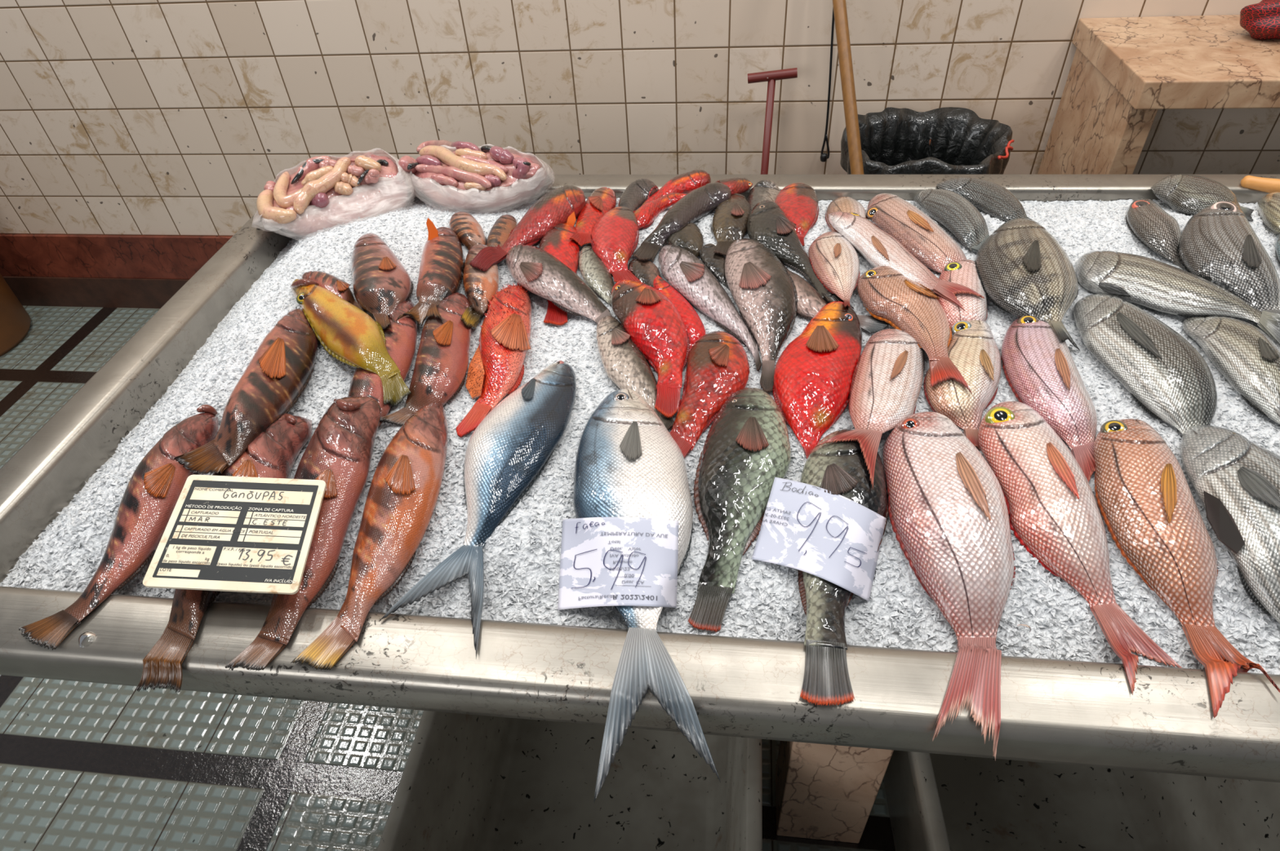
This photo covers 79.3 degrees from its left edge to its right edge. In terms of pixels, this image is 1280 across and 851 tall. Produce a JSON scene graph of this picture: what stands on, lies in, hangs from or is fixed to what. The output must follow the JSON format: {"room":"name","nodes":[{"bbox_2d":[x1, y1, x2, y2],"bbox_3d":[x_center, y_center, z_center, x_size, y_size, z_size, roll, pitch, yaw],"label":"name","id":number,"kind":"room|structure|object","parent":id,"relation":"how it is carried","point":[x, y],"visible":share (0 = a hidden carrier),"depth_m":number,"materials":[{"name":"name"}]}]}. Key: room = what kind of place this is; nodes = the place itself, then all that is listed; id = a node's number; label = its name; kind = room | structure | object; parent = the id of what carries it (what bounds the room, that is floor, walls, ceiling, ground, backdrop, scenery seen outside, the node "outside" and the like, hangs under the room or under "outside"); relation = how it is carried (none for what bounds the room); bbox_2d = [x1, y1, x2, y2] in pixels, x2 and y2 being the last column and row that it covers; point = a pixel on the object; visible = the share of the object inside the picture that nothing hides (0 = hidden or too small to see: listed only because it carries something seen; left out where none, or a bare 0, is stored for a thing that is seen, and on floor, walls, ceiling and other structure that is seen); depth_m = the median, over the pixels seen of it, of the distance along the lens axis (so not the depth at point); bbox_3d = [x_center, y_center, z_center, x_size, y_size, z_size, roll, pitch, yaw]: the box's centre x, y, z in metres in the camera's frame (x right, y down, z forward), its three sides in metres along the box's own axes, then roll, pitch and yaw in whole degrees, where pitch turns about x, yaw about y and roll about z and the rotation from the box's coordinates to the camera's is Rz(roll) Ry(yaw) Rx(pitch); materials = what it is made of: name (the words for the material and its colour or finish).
{"room":"food shop","nodes":[
{"label":"food shop","id":0,"kind":"room"},
{"bbox_2d":[0,306,895,850],"bbox_3d":[-0.449,0.813,1.581,7.200,0.100,3.506,2,43,7],"label":"floor","id":1,"kind":"structure","parent":0,"point":[85,766],"depth_m":1.65,"materials":[{"name":"tile"}]},
{"bbox_2d":[0,273,31,356],"bbox_3d":[-2.522,-0.541,2.669,0.440,0.638,0.440,2,43,7],"label":"drum","id":2,"kind":"object","parent":1,"relation":"on","point":[15,321],"visible":1,"depth_m":2.83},
{"bbox_2d":[2,275,189,308],"bbox_3d":[-0.255,-0.487,2.815,7.200,0.130,0.135,2,43,7],"label":"trim","id":3,"kind":"structure","parent":1,"relation":"on","point":[94,292],"depth_m":2.98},
{"bbox_2d":[377,711,762,850],"bbox_3d":[-0.080,0.666,1.343,0.556,0.400,1.000,2,43,7],"label":"tub","id":4,"kind":"object","parent":1,"relation":"on","point":[468,783],"visible":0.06,"depth_m":1.49,"materials":[{"name":"grey metal"}]},
{"bbox_2d":[0,174,1279,844],"bbox_3d":[0.421,0.212,1.436,2.485,0.892,1.178,2,43,7],"label":"display table","id":5,"kind":"object","parent":1,"relation":"on","point":[833,761],"visible":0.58,"depth_m":0.80,"materials":[{"name":"metal"}]},
{"bbox_2d":[78,631,96,648],"bbox_3d":[-0.596,0.229,0.830,0.020,0.003,0.019,2,43,7],"label":"screw","id":6,"kind":"object","parent":5,"relation":"on","point":[86,639],"visible":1,"depth_m":0.83,"materials":[{"name":"white"}]},
{"bbox_2d":[0,197,1279,675],"bbox_3d":[0.400,-0.101,1.155,2.342,0.088,1.020,2,43,7],"label":"crushed ice","id":7,"kind":"object","parent":5,"relation":"in","point":[522,557],"visible":0.25,"depth_m":0.96,"materials":[{"name":"ice"}]},
{"bbox_2d":[18,404,218,650],"bbox_3d":[-0.619,0.105,0.956,0.086,0.062,0.381,2,43,7],"label":"grouper","id":8,"kind":"object","parent":7,"relation":"on","point":[150,497],"visible":0.91,"depth_m":0.93,"materials":[{"name":"food"}]},
{"bbox_2d":[134,413,311,693],"bbox_3d":[-0.501,0.122,0.926,0.104,0.072,0.397,-1,42,3],"label":"grouper","id":9,"kind":"object","parent":7,"relation":"on","point":[273,454],"visible":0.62,"depth_m":0.85,"materials":[{"name":"food"}]},
{"bbox_2d":[173,308,318,475],"bbox_3d":[-0.530,-0.066,1.106,0.113,0.080,0.404,2,43,7],"label":"grouper","id":10,"kind":"object","parent":7,"relation":"on","point":[282,367],"visible":0.91,"depth_m":1.05,"materials":[{"name":"food"}]},
{"bbox_2d":[224,396,381,671],"bbox_3d":[-0.397,0.104,0.922,0.103,0.093,0.392,2,43,7],"label":"grouper","id":11,"kind":"object","parent":7,"relation":"on","point":[339,453],"visible":0.79,"depth_m":0.93,"materials":[{"name":"food"}]},
{"bbox_2d":[142,475,326,595],"bbox_3d":[-0.455,0.119,0.877,0.205,0.011,0.161,2,43,7],"label":"price board","id":12,"kind":"object","parent":11,"relation":"on","point":[221,533],"visible":1,"depth_m":0.87,"materials":[{"name":"beige plastic"}]},
{"bbox_2d":[301,271,364,311],"bbox_3d":[-0.514,-0.225,1.296,0.055,0.042,0.215,-35,51,-29],"label":"grouper","id":13,"kind":"object","parent":7,"relation":"on","point":[332,283],"visible":0.53,"depth_m":1.28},
{"bbox_2d":[251,150,415,239],"bbox_3d":[-0.627,-0.485,1.556,0.293,0.097,0.229,-22,45,-19],"label":"plastic bag","id":14,"kind":"object","parent":7,"relation":"on","point":[310,221],"visible":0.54,"depth_m":1.51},
{"bbox_2d":[256,189,296,225],"bbox_3d":[-0.707,-0.415,1.485,0.052,0.039,0.124,-33,50,-28],"label":"roe sac","id":15,"kind":"object","parent":14,"relation":"on","point":[274,215],"visible":1,"depth_m":1.46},
{"bbox_2d":[272,171,302,208],"bbox_3d":[-0.681,-0.456,1.504,0.114,0.036,0.083,23,49,26],"label":"roe sac","id":16,"kind":"object","parent":14,"relation":"on","point":[284,201],"visible":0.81,"depth_m":1.49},
{"bbox_2d":[294,155,330,180],"bbox_3d":[-0.653,-0.515,1.535,0.078,0.030,0.033,-27,47,-23],"label":"roe sac","id":17,"kind":"object","parent":14,"relation":"on","point":[310,166],"visible":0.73,"depth_m":1.53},
{"bbox_2d":[301,165,333,186],"bbox_3d":[-0.630,-0.487,1.510,0.068,0.030,0.026,-18,44,-15],"label":"roe sac","id":18,"kind":"object","parent":14,"relation":"on","point":[314,175],"visible":0.67,"depth_m":1.50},
{"bbox_2d":[310,192,329,208],"bbox_3d":[-0.618,-0.435,1.489,0.038,0.031,0.031,2,43,7],"label":"roe sac","id":19,"kind":"object","parent":14,"relation":"on","point":[321,200],"visible":1,"depth_m":1.48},
{"bbox_2d":[293,156,351,213],"bbox_3d":[-0.614,-0.466,1.495,0.034,0.060,0.148,26,50,29],"label":"roe sac","id":20,"kind":"object","parent":14,"relation":"on","point":[326,182],"visible":0.95,"depth_m":1.48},
{"bbox_2d":[333,181,352,196],"bbox_3d":[-0.579,-0.463,1.509,0.038,0.030,0.027,2,43,7],"label":"roe sac","id":21,"kind":"object","parent":14,"relation":"on","point":[344,188],"visible":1,"depth_m":1.50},
{"bbox_2d":[354,155,381,171],"bbox_3d":[-0.538,-0.518,1.527,0.053,0.031,0.029,2,43,7],"label":"roe sac","id":22,"kind":"object","parent":14,"relation":"on","point":[362,161],"visible":0.92,"depth_m":1.52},
{"bbox_2d":[289,279,411,406],"bbox_3d":[-0.460,-0.155,1.194,0.088,0.057,0.428,-32,50,-28],"label":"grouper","id":23,"kind":"object","parent":7,"relation":"on","point":[348,334],"visible":1,"depth_m":1.15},
{"bbox_2d":[290,403,448,671],"bbox_3d":[-0.297,0.104,0.931,0.094,0.069,0.414,2,43,7],"label":"grouper","id":24,"kind":"object","parent":7,"relation":"on","point":[403,493],"visible":1,"depth_m":0.90,"materials":[{"name":"food"}]},
{"bbox_2d":[351,232,413,329],"bbox_3d":[-0.444,-0.254,1.310,0.096,0.059,0.375,-20,45,-17],"label":"grouper","id":25,"kind":"object","parent":7,"relation":"on","point":[380,282],"visible":0.97,"depth_m":1.27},
{"bbox_2d":[347,299,417,427],"bbox_3d":[-0.378,-0.087,1.137,0.084,0.047,0.379,2,43,7],"label":"grouper","id":26,"kind":"object","parent":7,"relation":"on","point":[401,336],"visible":0.54,"depth_m":1.14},
{"bbox_2d":[379,292,471,426],"bbox_3d":[-0.297,-0.116,1.160,0.101,0.057,0.332,2,43,7],"label":"grouper","id":27,"kind":"object","parent":7,"relation":"on","point":[442,362],"visible":0.83,"depth_m":1.11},
{"bbox_2d":[395,217,465,325],"bbox_3d":[-0.342,-0.271,1.303,0.081,0.076,0.356,-4,42,0],"label":"grouper","id":28,"kind":"object","parent":7,"relation":"on","point":[442,265],"visible":0.98,"depth_m":1.28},
{"bbox_2d":[448,211,486,249],"bbox_3d":[-0.309,-0.348,1.412,0.057,0.034,0.195,-21,45,-18],"label":"grouper","id":29,"kind":"object","parent":7,"relation":"on","point":[469,232],"visible":0.63,"depth_m":1.40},
{"bbox_2d":[378,360,576,658],"bbox_3d":[-0.176,0.062,0.967,0.121,0.059,0.495,6,43,10],"label":"fish","id":30,"kind":"object","parent":7,"relation":"on","point":[508,451],"visible":1,"depth_m":0.96},
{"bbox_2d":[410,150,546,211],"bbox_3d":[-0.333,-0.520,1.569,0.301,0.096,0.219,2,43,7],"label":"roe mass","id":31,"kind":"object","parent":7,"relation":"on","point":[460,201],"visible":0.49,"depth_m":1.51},
{"bbox_2d":[430,173,457,186],"bbox_3d":[-0.382,-0.480,1.512,0.070,0.020,0.021,21,48,25],"label":"roe sac","id":32,"kind":"object","parent":31,"relation":"on","point":[440,179],"visible":1,"depth_m":1.50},
{"bbox_2d":[414,164,491,187],"bbox_3d":[-0.361,-0.493,1.515,0.199,0.033,0.033,21,48,25],"label":"roe sac","id":33,"kind":"object","parent":31,"relation":"on","point":[454,172],"visible":0.94,"depth_m":1.50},
{"bbox_2d":[418,145,506,181],"bbox_3d":[-0.357,-0.519,1.523,0.239,0.034,0.050,26,50,28],"label":"roe sac","id":34,"kind":"object","parent":31,"relation":"on","point":[442,153],"visible":0.79,"depth_m":1.49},
{"bbox_2d":[488,146,514,164],"bbox_3d":[-0.270,-0.525,1.502,0.058,0.031,0.030,21,48,24],"label":"roe sac","id":35,"kind":"object","parent":31,"relation":"on","point":[498,153],"visible":1,"depth_m":1.49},
{"bbox_2d":[511,157,529,179],"bbox_3d":[-0.234,-0.492,1.491,0.044,0.049,0.037,2,43,7],"label":"roe sac","id":36,"kind":"object","parent":31,"relation":"on","point":[521,170],"visible":0.96,"depth_m":1.48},
{"bbox_2d":[460,244,498,329],"bbox_3d":[-0.265,-0.231,1.277,0.062,0.044,0.251,-7,43,-4],"label":"grouper","id":37,"kind":"object","parent":7,"relation":"on","point":[479,286],"visible":0.85,"depth_m":1.26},
{"bbox_2d":[404,144,555,213],"bbox_3d":[-0.333,-0.518,1.565,0.336,0.106,0.245,2,43,7],"label":"plastic bag","id":38,"kind":"object","parent":7,"relation":"on","point":[513,189],"visible":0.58,"depth_m":1.49,"materials":[{"name":"white"}]},
{"bbox_2d":[398,155,417,174],"bbox_3d":[-0.467,-0.524,1.558,0.034,0.041,0.048,21,48,25],"label":"roe sac","id":39,"kind":"object","parent":38,"relation":"in","point":[404,161],"visible":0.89,"depth_m":1.54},
{"bbox_2d":[456,282,531,437],"bbox_3d":[-0.210,-0.117,1.154,0.093,0.058,0.365,2,43,7],"label":"scorpionfish","id":40,"kind":"object","parent":7,"relation":"on","point":[495,371],"visible":0.98,"depth_m":1.13,"materials":[{"name":"food"}]},
{"bbox_2d":[485,214,517,264],"bbox_3d":[-0.253,-0.342,1.400,0.052,0.030,0.191,2,43,7],"label":"grouper","id":41,"kind":"object","parent":7,"relation":"on","point":[500,230],"visible":0.59,"depth_m":1.39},
{"bbox_2d":[469,184,586,271],"bbox_3d":[-0.194,-0.354,1.396,0.098,0.056,0.341,20,48,24],"label":"parrotfish","id":42,"kind":"object","parent":7,"relation":"on","point":[564,204],"visible":0.94,"depth_m":1.39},
{"bbox_2d":[505,244,611,324],"bbox_3d":[-0.143,-0.238,1.258,0.087,0.062,0.290,-33,50,-28],"label":"parrotfish","id":43,"kind":"object","parent":7,"relation":"on","point":[536,270],"visible":0.89,"depth_m":1.23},
{"bbox_2d":[538,222,579,325],"bbox_3d":[-0.139,-0.274,1.317,0.073,0.039,0.309,-5,42,-1],"label":"parrotfish","id":44,"kind":"object","parent":7,"relation":"on","point":[556,242],"visible":0.56,"depth_m":1.32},
{"bbox_2d":[569,186,616,246],"bbox_3d":[-0.085,-0.395,1.453,0.061,0.054,0.277,2,43,7],"label":"parrotfish","id":45,"kind":"object","parent":7,"relation":"on","point":[601,201],"visible":0.92,"depth_m":1.44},
{"bbox_2d":[578,244,614,307],"bbox_3d":[-0.071,-0.251,1.291,0.048,0.026,0.216,-16,44,-12],"label":"parrotfish","id":46,"kind":"object","parent":7,"relation":"on","point":[593,271],"visible":0.81,"depth_m":1.28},
{"bbox_2d":[591,206,641,282],"bbox_3d":[-0.043,-0.325,1.353,0.085,0.040,0.270,-3,42,1],"label":"parrotfish","id":47,"kind":"object","parent":7,"relation":"on","point":[615,237],"visible":0.94,"depth_m":1.33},
{"bbox_2d":[595,315,674,430],"bbox_3d":[-0.017,-0.085,1.110,0.065,0.038,0.269,-14,43,-11],"label":"parrotfish","id":48,"kind":"object","parent":7,"relation":"on","point":[624,363],"visible":0.77,"depth_m":1.10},
{"bbox_2d":[617,178,656,211],"bbox_3d":[-0.019,-0.436,1.511,0.064,0.038,0.182,13,45,18],"label":"parrotfish","id":49,"kind":"object","parent":7,"relation":"on","point":[637,193],"visible":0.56,"depth_m":1.52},
{"bbox_2d":[627,258,660,287],"bbox_3d":[0.013,-0.247,1.282,0.048,0.024,0.140,-13,43,-9],"label":"parrotfish","id":50,"kind":"object","parent":7,"relation":"on","point":[646,271],"visible":0.56,"depth_m":1.28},
{"bbox_2d":[573,389,720,803],"bbox_3d":[-0.004,0.133,0.873,0.141,0.067,0.535,-5,42,-1],"label":"fish","id":51,"kind":"object","parent":7,"relation":"on","point":[628,464],"visible":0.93,"depth_m":0.89},
{"bbox_2d":[557,517,679,610],"bbox_3d":[-0.028,0.153,0.868,0.143,0.062,0.119,2,43,7],"label":"note","id":52,"kind":"object","parent":51,"relation":"on","point":[605,562],"visible":1,"depth_m":0.86,"materials":[{"name":"paper"}]},
{"bbox_2d":[578,595,617,600],"bbox_3d":[-0.046,0.188,0.842,0.047,0.022,0.004,9,44,14],"label":"print","id":53,"kind":"object","parent":52,"relation":"attached to","point":[581,597],"depth_m":0.84,"materials":[{"name":"grey"}]},
{"bbox_2d":[601,532,667,537],"bbox_3d":[-0.007,0.122,0.866,0.077,0.007,0.006,1,43,5],"label":"print","id":54,"kind":"object","parent":52,"relation":"on","point":[604,535],"depth_m":0.86,"materials":[{"name":"grey"}]},
{"bbox_2d":[613,595,657,600],"bbox_3d":[-0.005,0.184,0.826,0.048,0.006,0.008,2,43,7],"label":"print","id":55,"kind":"object","parent":52,"relation":"attached to","point":[615,597],"depth_m":0.82,"materials":[{"name":"grey"}]},
{"bbox_2d":[610,280,689,417],"bbox_3d":[0.026,-0.139,1.146,0.094,0.054,0.332,-12,43,-9],"label":"parrotfish","id":56,"kind":"object","parent":7,"relation":"on","point":[654,324],"visible":1,"depth_m":1.13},
{"bbox_2d":[634,192,685,229],"bbox_3d":[0.022,-0.400,1.447,0.049,0.037,0.184,23,49,26],"label":"parrotfish","id":57,"kind":"object","parent":7,"relation":"on","point":[646,215],"visible":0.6,"depth_m":1.44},
{"bbox_2d":[633,168,710,213],"bbox_3d":[0.045,-0.451,1.515,0.077,0.038,0.252,31,53,32],"label":"parrotfish","id":58,"kind":"object","parent":7,"relation":"on","point":[684,183],"visible":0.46,"depth_m":1.53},
{"bbox_2d":[653,275,706,351],"bbox_3d":[0.065,-0.173,1.200,0.049,0.026,0.223,-13,43,-10],"label":"parrotfish","id":59,"kind":"object","parent":7,"relation":"on","point":[695,327],"visible":0.49,"depth_m":1.19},
{"bbox_2d":[632,182,731,262],"bbox_3d":[0.066,-0.372,1.398,0.079,0.047,0.308,24,49,27],"label":"parrotfish","id":60,"kind":"object","parent":7,"relation":"on","point":[703,200],"visible":0.98,"depth_m":1.39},
{"bbox_2d":[665,222,703,257],"bbox_3d":[0.080,-0.325,1.355,0.068,0.033,0.143,-8,43,-5],"label":"parrotfish","id":61,"kind":"object","parent":7,"relation":"on","point":[690,238],"visible":0.55,"depth_m":1.34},
{"bbox_2d":[669,331,749,458],"bbox_3d":[0.092,-0.047,1.054,0.096,0.047,0.288,10,44,15],"label":"parrotfish","id":62,"kind":"object","parent":7,"relation":"on","point":[717,366],"visible":0.8,"depth_m":1.06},
{"bbox_2d":[657,244,761,372],"bbox_3d":[0.112,-0.204,1.215,0.075,0.048,0.358,-20,45,-16],"label":"parrotfish","id":63,"kind":"object","parent":7,"relation":"on","point":[682,269],"visible":1,"depth_m":1.21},
{"bbox_2d":[699,243,729,289],"bbox_3d":[0.131,-0.267,1.294,0.042,0.026,0.152,-11,43,-8],"label":"parrotfish","id":64,"kind":"object","parent":7,"relation":"on","point":[714,262],"visible":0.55,"depth_m":1.30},
{"bbox_2d":[700,173,752,195],"bbox_3d":[0.166,-0.471,1.529,0.089,0.059,0.102,23,49,27],"label":"parrotfish","id":65,"kind":"object","parent":7,"relation":"on","point":[736,185],"visible":0.59,"depth_m":1.50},
{"bbox_2d":[711,193,751,255],"bbox_3d":[0.166,-0.373,1.409,0.072,0.054,0.284,2,43,7],"label":"parrotfish","id":66,"kind":"object","parent":7,"relation":"on","point":[731,216],"visible":0.88,"depth_m":1.37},
{"bbox_2d":[687,387,791,632],"bbox_3d":[0.125,0.072,0.938,0.118,0.074,0.368,2,43,7],"label":"parrotfish","id":67,"kind":"object","parent":7,"relation":"on","point":[747,445],"visible":0.98,"depth_m":0.92,"materials":[{"name":"food"}]},
{"bbox_2d":[724,238,797,393],"bbox_3d":[0.196,-0.201,1.199,0.102,0.055,0.401,-7,42,-3],"label":"parrotfish","id":68,"kind":"object","parent":7,"relation":"on","point":[763,291],"visible":1,"depth_m":1.18,"materials":[{"name":"food"}]},
{"bbox_2d":[746,179,780,210],"bbox_3d":[0.236,-0.419,1.475,0.070,0.043,0.216,2,43,7],"label":"parrotfish","id":69,"kind":"object","parent":7,"relation":"on","point":[764,189],"visible":0.49,"depth_m":1.50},
{"bbox_2d":[775,182,818,246],"bbox_3d":[0.293,-0.395,1.435,0.083,0.046,0.257,2,43,7],"label":"parrotfish","id":70,"kind":"object","parent":7,"relation":"on","point":[798,202],"visible":0.79,"depth_m":1.42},
{"bbox_2d":[746,200,853,309],"bbox_3d":[0.247,-0.300,1.308,0.088,0.044,0.350,-12,43,-8],"label":"parrotfish","id":71,"kind":"object","parent":7,"relation":"on","point":[767,224],"visible":0.76,"depth_m":1.31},
{"bbox_2d":[773,301,862,459],"bbox_3d":[0.247,-0.081,1.080,0.112,0.057,0.345,12,45,17],"label":"parrotfish","id":72,"kind":"object","parent":7,"relation":"on","point":[813,375],"visible":0.94,"depth_m":1.05,"materials":[{"name":"food"}]},
{"bbox_2d":[808,231,860,306],"bbox_3d":[0.321,-0.259,1.260,0.080,0.044,0.276,0,43,4],"label":"bream","id":73,"kind":"object","parent":7,"relation":"on","point":[834,261],"visible":1,"depth_m":1.25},
{"bbox_2d":[780,261,889,333],"bbox_3d":[0.271,-0.212,1.228,0.106,0.034,0.266,-29,48,-25],"label":"parrotfish","id":74,"kind":"object","parent":7,"relation":"on","point":[810,301],"visible":0.44,"depth_m":1.19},
{"bbox_2d":[797,428,888,706],"bbox_3d":[0.229,0.133,0.861,0.111,0.061,0.384,2,43,7],"label":"parrotfish","id":75,"kind":"object","parent":7,"relation":"on","point":[839,468],"visible":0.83,"depth_m":0.83,"materials":[{"name":"food"}]},
{"bbox_2d":[751,477,886,601],"bbox_3d":[0.202,0.128,0.874,0.138,0.062,0.110,15,46,19],"label":"note","id":76,"kind":"object","parent":75,"relation":"on","point":[834,539],"visible":1,"depth_m":0.87,"materials":[{"name":"paper"}]},
{"bbox_2d":[825,196,866,232],"bbox_3d":[0.378,-0.383,1.422,0.072,0.051,0.245,4,43,9],"label":"bream","id":77,"kind":"object","parent":7,"relation":"on","point":[843,204],"visible":0.48,"depth_m":1.41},
{"bbox_2d":[814,328,923,485],"bbox_3d":[0.316,-0.034,1.021,0.096,0.047,0.350,17,46,21],"label":"bream","id":78,"kind":"object","parent":7,"relation":"on","point":[886,383],"visible":0.98,"depth_m":1.02,"materials":[{"name":"food"}]},
{"bbox_2d":[828,211,984,311],"bbox_3d":[0.419,-0.277,1.271,0.078,0.042,0.356,-19,44,-15],"label":"bream","id":79,"kind":"object","parent":7,"relation":"on","point":[877,247],"visible":0.85,"depth_m":1.26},
{"bbox_2d":[857,265,972,395],"bbox_3d":[0.412,-0.151,1.137,0.109,0.044,0.339,-10,43,-7],"label":"bream","id":80,"kind":"object","parent":7,"relation":"on","point":[910,307],"visible":0.99,"depth_m":1.15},
{"bbox_2d":[866,193,966,273],"bbox_3d":[0.479,-0.333,1.341,0.094,0.054,0.364,-12,43,-9],"label":"bream","id":81,"kind":"object","parent":7,"relation":"on","point":[924,238],"visible":0.7,"depth_m":1.31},
{"bbox_2d":[882,411,1015,761],"bbox_3d":[0.349,0.136,0.856,0.138,0.074,0.457,2,43,7],"label":"bream","id":82,"kind":"object","parent":7,"relation":"on","point":[948,511],"visible":1,"depth_m":0.84,"materials":[{"name":"food"}]},
{"bbox_2d":[913,188,989,252],"bbox_3d":[0.567,-0.379,1.396,0.076,0.059,0.281,-8,43,-4],"label":"bream","id":83,"kind":"object","parent":7,"relation":"on","point":[950,210],"visible":0.87,"depth_m":1.35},
{"bbox_2d":[933,259,987,328],"bbox_3d":[0.498,-0.209,1.201,0.086,0.035,0.226,2,43,7],"label":"bream","id":84,"kind":"object","parent":7,"relation":"on","point":[963,272],"visible":0.53,"depth_m":1.17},
{"bbox_2d":[923,320,1001,450],"bbox_3d":[0.441,-0.065,1.054,0.096,0.042,0.273,13,45,18],"label":"bream","id":85,"kind":"object","parent":7,"relation":"on","point":[973,349],"visible":0.9,"depth_m":1.03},
{"bbox_2d":[935,177,1032,222],"bbox_3d":[0.660,-0.415,1.431,0.093,0.040,0.236,-20,45,-17],"label":"bream","id":86,"kind":"object","parent":7,"relation":"on","point":[992,199],"visible":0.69,"depth_m":1.42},
{"bbox_2d":[974,217,1079,351],"bbox_3d":[0.605,-0.245,1.211,0.159,0.066,0.390,2,43,7],"label":"bream","id":87,"kind":"object","parent":7,"relation":"on","point":[1022,268],"visible":0.99,"depth_m":1.17,"materials":[{"name":"food"}]},
{"bbox_2d":[1000,315,1097,482],"bbox_3d":[0.557,-0.047,1.023,0.112,0.042,0.369,-3,42,1],"label":"bream","id":88,"kind":"object","parent":7,"relation":"on","point":[1041,371],"visible":0.84,"depth_m":1.02,"materials":[{"name":"food"}]},
{"bbox_2d":[977,401,1182,695],"bbox_3d":[0.477,0.112,0.876,0.113,0.066,0.414,-4,42,0],"label":"bream","id":89,"kind":"object","parent":7,"relation":"on","point":[1054,513],"visible":0.99,"depth_m":0.86,"materials":[{"name":"food"}]},
{"bbox_2d":[1073,293,1217,436],"bbox_3d":[0.702,-0.094,1.056,0.132,0.058,0.328,-9,43,-5],"label":"bream","id":90,"kind":"object","parent":7,"relation":"on","point":[1166,376],"visible":0.82,"depth_m":1.03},
{"bbox_2d":[1125,198,1183,268],"bbox_3d":[0.881,-0.346,1.332,0.076,0.055,0.297,9,44,13],"label":"bream","id":91,"kind":"object","parent":7,"relation":"on","point":[1155,228],"visible":0.88,"depth_m":1.28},
{"bbox_2d":[1075,250,1279,346],"bbox_3d":[0.818,-0.205,1.169,0.303,0.051,0.130,25,50,28],"label":"bream","id":92,"kind":"object","parent":7,"relation":"on","point":[1145,282],"visible":0.98,"depth_m":1.16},
{"bbox_2d":[1093,418,1279,718],"bbox_3d":[0.575,0.132,0.849,0.113,0.067,0.409,2,43,7],"label":"bream","id":93,"kind":"object","parent":7,"relation":"on","point":[1145,500],"visible":1,"depth_m":0.84,"materials":[{"name":"food"}]},
{"bbox_2d":[1151,173,1253,222],"bbox_3d":[1.015,-0.406,1.389,0.114,0.052,0.190,-7,43,-4],"label":"bream","id":94,"kind":"object","parent":7,"relation":"on","point":[1186,194],"visible":0.66,"depth_m":1.38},
{"bbox_2d":[1177,200,1279,314],"bbox_3d":[0.930,-0.274,1.228,0.130,0.055,0.351,7,44,12],"label":"bream","id":95,"kind":"object","parent":7,"relation":"on","point":[1219,242],"visible":0.94,"depth_m":1.19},
{"bbox_2d":[1180,425,1279,624],"bbox_3d":[0.691,0.129,0.833,0.130,0.083,0.366,2,43,7],"label":"bream","id":96,"kind":"object","parent":7,"relation":"on","point":[1236,480],"visible":1,"depth_m":0.85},
{"bbox_2d":[1182,315,1279,424],"bbox_3d":[0.824,-0.084,1.040,0.092,0.053,0.256,2,43,7],"label":"bream","id":97,"kind":"object","parent":7,"relation":"on","point":[1249,360],"visible":1,"depth_m":1.03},
{"bbox_2d":[1257,191,1279,234],"bbox_3d":[1.098,-0.373,1.343,0.076,0.066,0.205,2,43,7],"label":"bream","id":98,"kind":"object","parent":7,"relation":"on","point":[1268,206],"visible":0.98,"depth_m":1.31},
{"bbox_2d":[1240,175,1279,193],"bbox_3d":[1.190,-0.433,1.411,0.157,0.028,0.028,19,47,23],"label":"knife","id":99,"kind":"object","parent":5,"relation":"on","point":[1269,185],"visible":0.93,"depth_m":1.42,"materials":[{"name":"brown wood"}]},
{"bbox_2d":[747,67,797,174],"bbox_3d":[0.374,-0.600,2.335,0.134,0.884,0.127,2,43,7],"label":"squeegee","id":100,"kind":"object","parent":1,"relation":"on","point":[771,77],"visible":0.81,"depth_m":2.11,"materials":[{"name":"red paint"}]},
{"bbox_2d":[832,0,863,174],"bbox_3d":[0.535,-0.521,1.867,0.030,1.396,1.074,-8,43,-4],"label":"wooden pole","id":101,"kind":"object","parent":1,"relation":"on","point":[840,12],"visible":0.25,"depth_m":1.83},
{"bbox_2d":[840,106,1014,174],"bbox_3d":[0.769,-0.487,2.258,0.432,0.773,0.429,2,43,7],"label":"waste bin","id":102,"kind":"object","parent":1,"relation":"on","point":[947,140],"visible":0.39,"depth_m":2.12,"materials":[{"name":"black plastic"}]},
{"bbox_2d":[883,750,1279,850],"bbox_3d":[0.705,0.669,1.280,0.550,0.400,1.000,0,43,5],"label":"tub","id":103,"kind":"object","parent":1,"relation":"on","point":[936,802],"visible":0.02,"depth_m":1.43,"materials":[{"name":"grey metal"}]},
{"bbox_2d":[1037,14,1279,174],"bbox_3d":[1.755,-0.523,2.085,1.243,0.961,0.472,2,43,7],"label":"countertop","id":104,"kind":"structure","parent":1,"relation":"on","point":[1123,70],"depth_m":1.81,"materials":[{"name":"stone"}]},
{"bbox_2d":[1240,0,1279,39],"bbox_3d":[1.482,-0.952,1.791,0.153,0.095,0.123,2,43,7],"label":"bundle","id":105,"kind":"object","parent":104,"relation":"on","point":[1261,20],"visible":1,"depth_m":1.78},
{"bbox_2d":[0,0,1279,235],"bbox_3d":[-0.335,-1.663,1.752,7.200,2.695,0.114,2,43,7],"label":"wall","id":106,"kind":"structure","parent":0,"point":[162,117],"depth_m":2.28,"materials":[{"name":"tile"}]},
{"bbox_2d":[0,234,232,279],"bbox_3d":[-0.262,-0.601,2.715,7.200,0.175,0.128,2,43,7],"label":"baseboard","id":107,"kind":"structure","parent":106,"relation":"attached to","point":[54,255],"depth_m":2.86,"materials":[{"name":"red stone"}]},
{"bbox_2d":[820,6,834,161],"bbox_3d":[0.517,-1.060,2.068,0.060,0.725,0.025,2,43,7],"label":"hanging cable","id":108,"kind":"object","parent":106,"relation":"hanging from","point":[824,157],"visible":0.96,"depth_m":2.20,"materials":[{"name":"black rubber"}]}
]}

